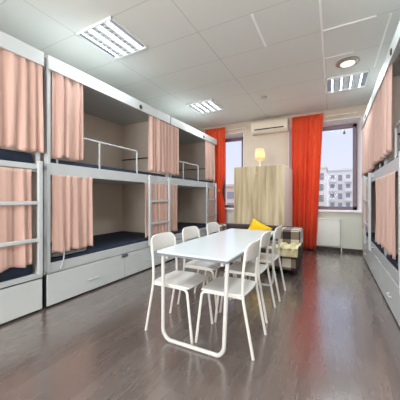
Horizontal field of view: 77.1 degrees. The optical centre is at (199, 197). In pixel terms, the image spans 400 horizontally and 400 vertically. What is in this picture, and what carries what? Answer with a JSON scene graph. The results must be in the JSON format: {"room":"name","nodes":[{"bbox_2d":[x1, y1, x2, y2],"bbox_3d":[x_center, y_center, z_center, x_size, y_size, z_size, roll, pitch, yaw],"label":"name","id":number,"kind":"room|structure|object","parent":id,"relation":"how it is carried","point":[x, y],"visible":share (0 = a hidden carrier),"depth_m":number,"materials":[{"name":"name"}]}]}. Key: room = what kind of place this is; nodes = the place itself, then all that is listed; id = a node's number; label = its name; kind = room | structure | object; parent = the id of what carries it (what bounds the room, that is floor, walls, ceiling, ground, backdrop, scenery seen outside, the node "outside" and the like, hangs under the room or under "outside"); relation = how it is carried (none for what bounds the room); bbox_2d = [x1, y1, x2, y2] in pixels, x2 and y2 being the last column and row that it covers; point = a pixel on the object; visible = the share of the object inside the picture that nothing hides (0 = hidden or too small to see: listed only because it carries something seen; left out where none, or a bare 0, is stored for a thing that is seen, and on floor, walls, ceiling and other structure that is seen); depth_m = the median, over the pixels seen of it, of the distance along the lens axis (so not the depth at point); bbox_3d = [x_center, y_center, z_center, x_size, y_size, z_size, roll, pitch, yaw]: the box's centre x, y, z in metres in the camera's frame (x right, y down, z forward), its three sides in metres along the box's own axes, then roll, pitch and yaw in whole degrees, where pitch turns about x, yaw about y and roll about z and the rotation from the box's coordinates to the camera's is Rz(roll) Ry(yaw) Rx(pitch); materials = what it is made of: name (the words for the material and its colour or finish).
{"room":"dormitory","nodes":[
{"label":"dormitory","id":0,"kind":"room"},
{"bbox_2d":[0,249,399,399],"bbox_3d":[0.037,1.230,2.368,5.790,0.100,9.220,0,0,28],"label":"floor","id":1,"kind":"structure","parent":0,"point":[333,333],"depth_m":2.06,"materials":[{"name":"laminate"}]},
{"bbox_2d":[0,31,43,323],"bbox_3d":[-2.650,-0.170,1.932,1.241,2.700,2.175,0,0,28],"label":"bunk bed","id":2,"kind":"object","parent":1,"relation":"on","point":[21,296],"visible":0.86,"depth_m":2.51,"materials":[{"name":"white metal"}]},
{"bbox_2d":[0,167,31,272],"bbox_3d":[-1.958,0.199,2.049,0.064,0.967,1.092,0,0,28],"label":"curtain","id":3,"kind":"object","parent":2,"relation":"hanging from","point":[15,183],"visible":0.92,"depth_m":2.42,"materials":[{"name":"pink fabric"}]},
{"bbox_2d":[0,149,32,162],"bbox_3d":[-2.671,-0.388,1.943,1.070,0.156,2.065,0,0,28],"label":"mattress","id":4,"kind":"object","parent":2,"relation":"on","point":[8,155],"visible":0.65,"depth_m":2.45,"materials":[{"name":"blue fabric"}]},
{"bbox_2d":[0,263,32,281],"bbox_3d":[-2.671,0.717,1.943,1.070,0.156,2.065,0,0,28],"label":"mattress","id":5,"kind":"object","parent":2,"relation":"on","point":[11,273],"visible":0.44,"depth_m":2.45,"materials":[{"name":"blue fabric"}]},
{"bbox_2d":[0,48,43,152],"bbox_3d":[-1.933,-0.949,2.098,0.066,0.982,1.202,0,0,28],"label":"curtain","id":6,"kind":"object","parent":2,"relation":"hanging from","point":[21,80],"visible":0.97,"depth_m":2.45,"materials":[{"name":"pink fabric"}]},
{"bbox_2d":[40,55,170,307],"bbox_3d":[-1.591,-0.170,3.931,1.241,2.700,2.260,0,0,28],"label":"bunk bed","id":7,"kind":"object","parent":1,"relation":"on","point":[115,123],"visible":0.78,"depth_m":4.01,"materials":[{"name":"white metal"}]},
{"bbox_2d":[59,247,64,268],"bbox_3d":[-1.548,0.676,2.824,0.020,0.235,0.074,0,0,14],"label":"tie","id":8,"kind":"object","parent":7,"relation":"hanging from","point":[64,247],"visible":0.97,"depth_m":2.83,"materials":[{"name":"white fabric"}]},
{"bbox_2d":[52,71,83,160],"bbox_3d":[-1.516,-0.939,2.888,0.059,1.002,0.377,0,0,28],"label":"curtain","id":9,"kind":"object","parent":7,"relation":"hanging from","point":[67,94],"visible":0.97,"depth_m":2.87,"materials":[{"name":"pink fabric"}]},
{"bbox_2d":[52,174,92,252],"bbox_3d":[-1.481,0.178,2.948,0.054,0.877,0.517,0,0,28],"label":"curtain","id":10,"kind":"object","parent":7,"relation":"hanging from","point":[72,197],"visible":1,"depth_m":2.94,"materials":[{"name":"pink fabric"}]},
{"bbox_2d":[50,231,151,262],"bbox_3d":[-1.613,0.733,3.943,1.070,0.125,2.150,0,0,28],"label":"mattress","id":11,"kind":"object","parent":7,"relation":"on","point":[101,242],"visible":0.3,"depth_m":3.87,"materials":[{"name":"blue fabric"}]},
{"bbox_2d":[50,247,86,256],"bbox_3d":[-1.638,0.624,3.015,0.262,0.089,0.483,0,0,28],"label":"folded blanket","id":12,"kind":"object","parent":11,"relation":"on","point":[54,254],"visible":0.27,"depth_m":2.92,"materials":[{"name":"grey fabric"}]},
{"bbox_2d":[50,159,163,176],"bbox_3d":[-1.613,-0.372,3.943,1.070,0.125,2.150,0,0,28],"label":"mattress","id":13,"kind":"object","parent":7,"relation":"on","point":[51,160],"visible":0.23,"depth_m":3.36,"materials":[{"name":"blue fabric"}]},
{"bbox_2d":[145,182,167,237],"bbox_3d":[-0.739,0.194,4.357,0.058,0.907,0.693,0,0,27],"label":"curtain","id":14,"kind":"object","parent":7,"relation":"hanging from","point":[159,210],"visible":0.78,"depth_m":4.38,"materials":[{"name":"pink fabric"}]},
{"bbox_2d":[148,115,169,173],"bbox_3d":[-0.711,-0.939,4.411,0.064,1.002,0.572,0,0,28],"label":"curtain","id":15,"kind":"object","parent":7,"relation":"hanging from","point":[159,135],"visible":0.98,"depth_m":4.36,"materials":[{"name":"pink fabric"}]},
{"bbox_2d":[145,232,212,344],"bbox_3d":[-0.184,0.760,2.302,0.498,0.844,0.403,0,0,28],"label":"dining chair","id":16,"kind":"object","parent":1,"relation":"on","point":[180,280],"visible":0.95,"depth_m":2.27,"materials":[{"name":"white plastic"}]},
{"bbox_2d":[167,117,216,260],"bbox_3d":[-0.561,-0.170,5.876,1.241,2.700,2.100,0,0,28],"label":"bunk bed","id":17,"kind":"object","parent":1,"relation":"on","point":[193,199],"visible":0.36,"depth_m":6.72,"materials":[{"name":"white metal"}]},
{"bbox_2d":[169,124,178,174],"bbox_3d":[-0.500,-0.939,4.808,0.054,1.002,0.271,0,0,28],"label":"curtain","id":18,"kind":"object","parent":17,"relation":"hanging from","point":[174,131],"visible":0.97,"depth_m":4.82,"materials":[{"name":"pink fabric"}]},
{"bbox_2d":[171,184,177,230],"bbox_3d":[-0.496,0.194,4.806,0.061,0.907,0.271,0,0,28],"label":"curtain","id":19,"kind":"object","parent":17,"relation":"hanging from","point":[173,187],"visible":0.82,"depth_m":4.77,"materials":[{"name":"pink fabric"}]},
{"bbox_2d":[171,222,205,233],"bbox_3d":[-0.583,0.733,5.887,1.070,0.125,1.990,0,0,28],"label":"mattress","id":20,"kind":"object","parent":17,"relation":"on","point":[180,225],"visible":0.22,"depth_m":6.12,"materials":[{"name":"blue fabric"}]},
{"bbox_2d":[169,175,212,182],"bbox_3d":[-0.583,-0.372,5.887,1.070,0.125,1.990,0,0,28],"label":"mattress","id":21,"kind":"object","parent":17,"relation":"on","point":[177,177],"visible":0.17,"depth_m":5.46,"materials":[{"name":"blue fabric"}]},
{"bbox_2d":[205,140,214,180],"bbox_3d":[0.251,-0.939,6.226,0.059,1.002,0.602,0,0,28],"label":"curtain","id":22,"kind":"object","parent":17,"relation":"hanging from","point":[209,147],"visible":0.98,"depth_m":6.22,"materials":[{"name":"pink fabric"}]},
{"bbox_2d":[209,188,214,222],"bbox_3d":[0.306,0.193,6.327,0.062,0.907,0.372,0,0,28],"label":"curtain","id":23,"kind":"object","parent":17,"relation":"hanging from","point":[211,190],"visible":0.79,"depth_m":6.30,"materials":[{"name":"pink fabric"}]},
{"bbox_2d":[177,226,231,313],"bbox_3d":[0.055,0.760,2.850,0.498,0.844,0.403,0,0,28],"label":"dining chair","id":24,"kind":"object","parent":1,"relation":"on","point":[190,232],"visible":0.65,"depth_m":2.79,"materials":[{"name":"white plastic"}]},
{"bbox_2d":[157,228,275,357],"bbox_3d":[0.327,0.808,2.701,0.650,0.741,1.750,0,0,28],"label":"dining table","id":25,"kind":"object","parent":1,"relation":"on","point":[224,247],"visible":0.81,"depth_m":2.08,"materials":[{"name":"white laminate"}]},
{"bbox_2d":[202,222,246,287],"bbox_3d":[0.340,0.760,3.367,0.498,0.844,0.403,0,0,28],"label":"dining chair","id":26,"kind":"object","parent":1,"relation":"on","point":[212,227],"visible":0.28,"depth_m":3.47,"materials":[{"name":"white plastic"}]},
{"bbox_2d":[195,238,266,360],"bbox_3d":[0.267,0.760,2.111,0.498,0.844,0.403,0,0,28],"label":"dining chair","id":27,"kind":"object","parent":1,"relation":"on","point":[239,288],"visible":0.98,"depth_m":2.03,"materials":[{"name":"white plastic"}]},
{"bbox_2d":[219,230,275,322],"bbox_3d":[0.509,0.760,2.650,0.498,0.844,0.403,0,0,28],"label":"dining chair","id":28,"kind":"object","parent":1,"relation":"on","point":[235,268],"visible":0.86,"depth_m":2.55,"materials":[{"name":"white plastic"}]},
{"bbox_2d":[212,223,302,274],"bbox_3d":[0.993,0.850,4.526,1.560,0.660,0.930,0,0,28],"label":"sofa","id":29,"kind":"object","parent":1,"relation":"on","point":[289,234],"visible":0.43,"depth_m":4.14,"materials":[{"name":"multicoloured fabric"}]},
{"bbox_2d":[248,218,272,230],"bbox_3d":[1.083,0.595,4.631,0.487,0.437,0.157,0,0,28],"label":"cushion","id":30,"kind":"object","parent":29,"relation":"on","point":[255,225],"visible":0.53,"depth_m":4.60,"materials":[{"name":"yellow fabric"}]},
{"bbox_2d":[232,240,301,270],"bbox_3d":[0.937,0.927,4.388,1.551,0.328,0.689,0,0,28],"label":"plaid blanket","id":31,"kind":"object","parent":29,"relation":"on","point":[287,263],"visible":0.12,"depth_m":3.85,"materials":[{"name":"multicoloured fabric"}]},
{"bbox_2d":[275,242,300,257],"bbox_3d":[1.363,0.785,3.896,0.361,0.200,0.354,0,0,28],"label":"seat cushion","id":32,"kind":"object","parent":31,"relation":"on","point":[286,250],"visible":0.91,"depth_m":3.78,"materials":[{"name":"beige fabric"}]},
{"bbox_2d":[296,245,302,261],"bbox_3d":[0.942,0.887,4.429,1.560,0.175,0.710,0,0,28],"label":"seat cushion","id":33,"kind":"object","parent":29,"relation":"on","point":[300,250],"depth_m":4.01,"materials":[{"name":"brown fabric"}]},
{"bbox_2d":[234,165,291,225],"bbox_3d":[1.405,0.270,5.478,1.014,1.820,1.082,0,0,28],"label":"wardrobe","id":34,"kind":"object","parent":1,"relation":"on","point":[263,194],"visible":0.62,"depth_m":5.01,"materials":[{"name":"beige"}]},
{"bbox_2d":[254,148,264,165],"bbox_3d":[1.269,-0.840,5.325,0.226,0.400,0.226,0,0,28],"label":"table lamp","id":35,"kind":"object","parent":34,"relation":"on","point":[259,153],"visible":0.85,"depth_m":5.25,"materials":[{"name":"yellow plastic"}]},
{"bbox_2d":[241,225,285,301],"bbox_3d":[0.789,0.760,3.147,0.498,0.844,0.403,0,0,28],"label":"dining chair","id":36,"kind":"object","parent":1,"relation":"on","point":[272,257],"visible":0.67,"depth_m":2.98,"materials":[{"name":"white plastic"}]},
{"bbox_2d":[316,218,341,251],"bbox_3d":[2.686,0.820,5.692,0.931,0.720,0.115,0,0,28],"label":"radiator","id":37,"kind":"object","parent":1,"relation":"on","point":[328,230],"visible":0.56,"depth_m":5.55,"materials":[{"name":"white metal"}]},
{"bbox_2d":[361,80,384,288],"bbox_3d":[3.266,-0.170,3.849,1.241,2.700,2.100,0,0,28],"label":"bunk bed","id":38,"kind":"object","parent":1,"relation":"on","point":[371,253],"visible":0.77,"depth_m":3.87,"materials":[{"name":"white metal"}]},
{"bbox_2d":[362,183,367,231],"bbox_3d":[3.023,0.156,4.577,0.068,0.832,0.922,0,0,28],"label":"curtain","id":39,"kind":"object","parent":38,"relation":"hanging from","point":[366,183],"visible":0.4,"depth_m":4.36,"materials":[{"name":"pink fabric"}]},
{"bbox_2d":[362,106,375,175],"bbox_3d":[2.894,-0.934,4.335,0.065,1.012,1.472,0,0,28],"label":"curtain","id":40,"kind":"object","parent":38,"relation":"hanging from","point":[367,167],"visible":0.84,"depth_m":4.18,"materials":[{"name":"pink fabric"}]},
{"bbox_2d":[366,232,383,253],"bbox_3d":[3.288,0.733,3.838,1.070,0.125,1.990,0,0,28],"label":"mattress","id":41,"kind":"object","parent":38,"relation":"on","point":[378,246],"visible":0.2,"depth_m":3.95,"materials":[{"name":"blue fabric"}]},
{"bbox_2d":[378,21,399,325],"bbox_3d":[2.237,-0.170,1.905,1.241,2.700,2.260,0,0,28],"label":"bunk bed","id":42,"kind":"object","parent":1,"relation":"on","point":[390,276],"visible":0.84,"depth_m":2.66,"materials":[{"name":"white metal"}]},
{"bbox_2d":[372,63,392,164],"bbox_3d":[2.244,-0.954,3.101,0.066,0.972,1.262,0,0,28],"label":"curtain","id":43,"kind":"object","parent":42,"relation":"hanging from","point":[382,128],"visible":0.94,"depth_m":2.83,"materials":[{"name":"pink fabric"}]},
{"bbox_2d":[375,171,396,259],"bbox_3d":[2.166,0.166,2.955,0.062,0.852,1.251,0,0,28],"label":"curtain","id":44,"kind":"object","parent":42,"relation":"hanging from","point":[385,229],"visible":1,"depth_m":2.70,"materials":[{"name":"pink fabric"}]},
{"bbox_2d":[386,254,397,269],"bbox_3d":[2.258,0.733,1.893,1.070,0.125,2.150,0,0,28],"label":"mattress","id":45,"kind":"object","parent":42,"relation":"on","point":[394,262],"visible":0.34,"depth_m":2.75,"materials":[{"name":"blue fabric"}]},
{"bbox_2d":[0,0,399,128],"bbox_3d":[0.037,-2.040,2.368,5.790,0.100,9.220,0,0,28],"label":"ceiling","id":46,"kind":"structure","parent":0,"point":[197,50],"depth_m":3.34,"materials":[{"name":"tile"}]},
{"bbox_2d":[75,15,147,59],"bbox_3d":[-1.090,-1.973,3.146,0.610,0.034,0.610,0,0,28],"label":"recessed light","id":47,"kind":"object","parent":46,"relation":"in","point":[108,35],"visible":1,"depth_m":3.10,"materials":[{"name":"white metal"}]},
{"bbox_2d":[186,99,223,113],"bbox_3d":[0.122,-1.973,5.434,0.610,0.034,0.610,0,0,28],"label":"recessed light","id":48,"kind":"object","parent":46,"relation":"in","point":[210,105],"visible":1,"depth_m":5.40,"materials":[{"name":"white"}]},
{"bbox_2d":[250,14,266,46],"bbox_3d":[0.710,-1.986,3.002,0.025,0.009,0.650,0,0,28],"label":"trim","id":49,"kind":"structure","parent":46,"relation":"attached to","point":[252,15],"depth_m":2.95,"materials":[{"name":"white metal"}]},
{"bbox_2d":[319,0,325,92],"bbox_3d":[1.471,-1.986,3.023,0.024,0.009,3.920,0,0,28],"label":"trim","id":50,"kind":"structure","parent":46,"relation":"attached to","point":[320,3],"depth_m":3.12,"materials":[{"name":"white metal"}]},
{"bbox_2d":[325,51,353,58],"bbox_3d":[1.935,-1.986,3.493,0.350,0.009,0.015,0,0,28],"label":"trim","id":51,"kind":"structure","parent":46,"relation":"attached to","point":[353,51],"depth_m":3.49,"materials":[{"name":"white metal"}]},
{"bbox_2d":[326,70,369,93],"bbox_3d":[2.502,-1.973,4.299,0.610,0.034,0.610,0,0,28],"label":"recessed light","id":52,"kind":"object","parent":46,"relation":"in","point":[355,80],"visible":1,"depth_m":4.27,"materials":[{"name":"white metal"}]},
{"bbox_2d":[336,56,359,67],"bbox_3d":[2.161,-1.969,3.676,0.310,0.042,0.310,0,0,28],"label":"recessed light","id":53,"kind":"object","parent":46,"relation":"in","point":[347,62],"visible":1,"depth_m":3.62,"materials":[{"name":"grey metal"}]},
{"bbox_2d":[323,15,376,31],"bbox_3d":[1.697,-1.986,2.864,0.520,0.009,0.020,0,0,28],"label":"trim","id":54,"kind":"structure","parent":46,"relation":"attached to","point":[376,15],"depth_m":2.85,"materials":[{"name":"white metal"}]},
{"bbox_2d":[374,13,391,66],"bbox_3d":[2.350,-1.986,3.253,0.020,0.009,1.250,0,0,28],"label":"trim","id":55,"kind":"structure","parent":46,"relation":"attached to","point":[390,15],"depth_m":3.10,"materials":[{"name":"white metal"}]},
{"bbox_2d":[197,104,367,249],"bbox_3d":[2.110,-0.405,6.283,5.790,3.170,0.360,0,0,28],"label":"wall","id":56,"kind":"structure","parent":0,"point":[275,145],"depth_m":6.11,"materials":[{"name":"beige paint"}]},
{"bbox_2d":[205,127,247,224],"bbox_3d":[0.641,-0.352,6.670,1.250,3.025,0.330,0,0,28],"label":"window curtain","id":57,"kind":"object","parent":56,"relation":"hanging from","point":[217,133],"visible":0.45,"depth_m":6.66,"materials":[{"name":"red fabric"}]},
{"bbox_2d":[205,127,224,224],"bbox_3d":[0.409,-0.352,6.735,0.582,3.025,0.130,0,0,28],"label":"drape","id":58,"kind":"object","parent":57,"relation":"hanging from","point":[217,133],"depth_m":6.66,"materials":[{"name":"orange fabric"}]},
{"bbox_2d":[222,137,242,209],"bbox_3d":[0.762,-0.675,6.963,1.110,1.980,0.420,0,0,28],"label":"window","id":59,"kind":"structure","parent":56,"relation":"in","point":[227,207],"depth_m":7.10,"materials":[{"name":"white paint"}]},
{"bbox_2d":[225,132,243,166],"bbox_3d":[0.775,-0.715,6.989,1.030,2.050,0.362,0,0,28],"label":"trim","id":60,"kind":"structure","parent":56,"relation":"attached to","point":[238,134],"depth_m":6.80,"materials":[{"name":"white paint"}]},
{"bbox_2d":[251,118,288,135],"bbox_3d":[1.708,-1.750,6.176,0.880,0.290,0.205,0,0,28],"label":"air conditioner","id":61,"kind":"object","parent":56,"relation":"attached to","point":[276,125],"visible":1,"depth_m":6.09,"materials":[{"name":"beige plastic"}]},
{"bbox_2d":[254,126,283,130],"bbox_3d":[1.665,-1.692,6.094,0.700,0.025,0.020,0,0,28],"label":"air vent","id":62,"kind":"object","parent":61,"relation":"attached to","point":[265,128],"depth_m":6.09,"materials":[{"name":"black"}]},
{"bbox_2d":[290,112,357,249],"bbox_3d":[2.714,-0.352,5.597,1.360,3.025,0.287,0,0,28],"label":"window curtain","id":63,"kind":"object","parent":56,"relation":"hanging from","point":[306,130],"visible":0.91,"depth_m":5.67,"materials":[{"name":"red fabric"}]},
{"bbox_2d":[292,113,322,249],"bbox_3d":[2.418,-0.352,5.663,0.658,3.025,0.127,0,0,28],"label":"drape","id":64,"kind":"object","parent":63,"relation":"hanging from","point":[306,130],"depth_m":5.67,"materials":[{"name":"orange fabric"}]},
{"bbox_2d":[288,116,361,210],"bbox_3d":[2.883,-0.720,5.872,1.500,2.060,0.362,0,0,28],"label":"trim","id":65,"kind":"structure","parent":56,"relation":"attached to","point":[353,120],"depth_m":5.58,"materials":[{"name":"white paint"}]},
{"bbox_2d":[316,246,362,252],"bbox_3d":[2.017,1.143,6.118,3.280,0.075,0.018,0,0,28],"label":"baseboard","id":66,"kind":"structure","parent":56,"relation":"attached to","point":[317,247],"depth_m":5.54,"materials":[{"name":"grey"}]},
{"bbox_2d":[318,124,361,212],"bbox_3d":[2.869,-0.680,5.847,1.580,1.990,0.420,0,0,28],"label":"window","id":67,"kind":"structure","parent":56,"relation":"in","point":[353,209],"depth_m":5.66,"materials":[{"name":"white paint"}]},
{"label":"outside","id":68,"kind":"structure","parent":0,"visible":0},
{"bbox_3d":[53.512,11.280,101.067,320.000,0.200,211.280,0,0,28],"label":"ground","id":69,"kind":"structure","parent":68,"visible":0},
{"bbox_2d":[226,184,233,204],"bbox_3d":[9.728,3.780,72.868,21.600,14.800,14.700,0,0,28],"label":"apartment building","id":70,"kind":"structure","parent":69,"relation":"on","point":[229,187],"depth_m":65.92,"materials":[{"name":"beige"}]},
{"bbox_2d":[319,165,327,205],"bbox_3d":[33.416,1.280,73.904,7.500,19.800,14.700,0,0,28],"label":"apartment building","id":71,"kind":"structure","parent":69,"relation":"on","point":[324,168],"depth_m":66.53,"materials":[{"name":"white concrete"}]},
{"bbox_2d":[328,168,352,206],"bbox_3d":[48.823,0.980,83.342,11.300,20.400,15.600,0,0,28],"label":"apartment building","id":72,"kind":"structure","parent":69,"relation":"on","point":[341,179],"depth_m":78.32,"materials":[{"name":"white concrete"}]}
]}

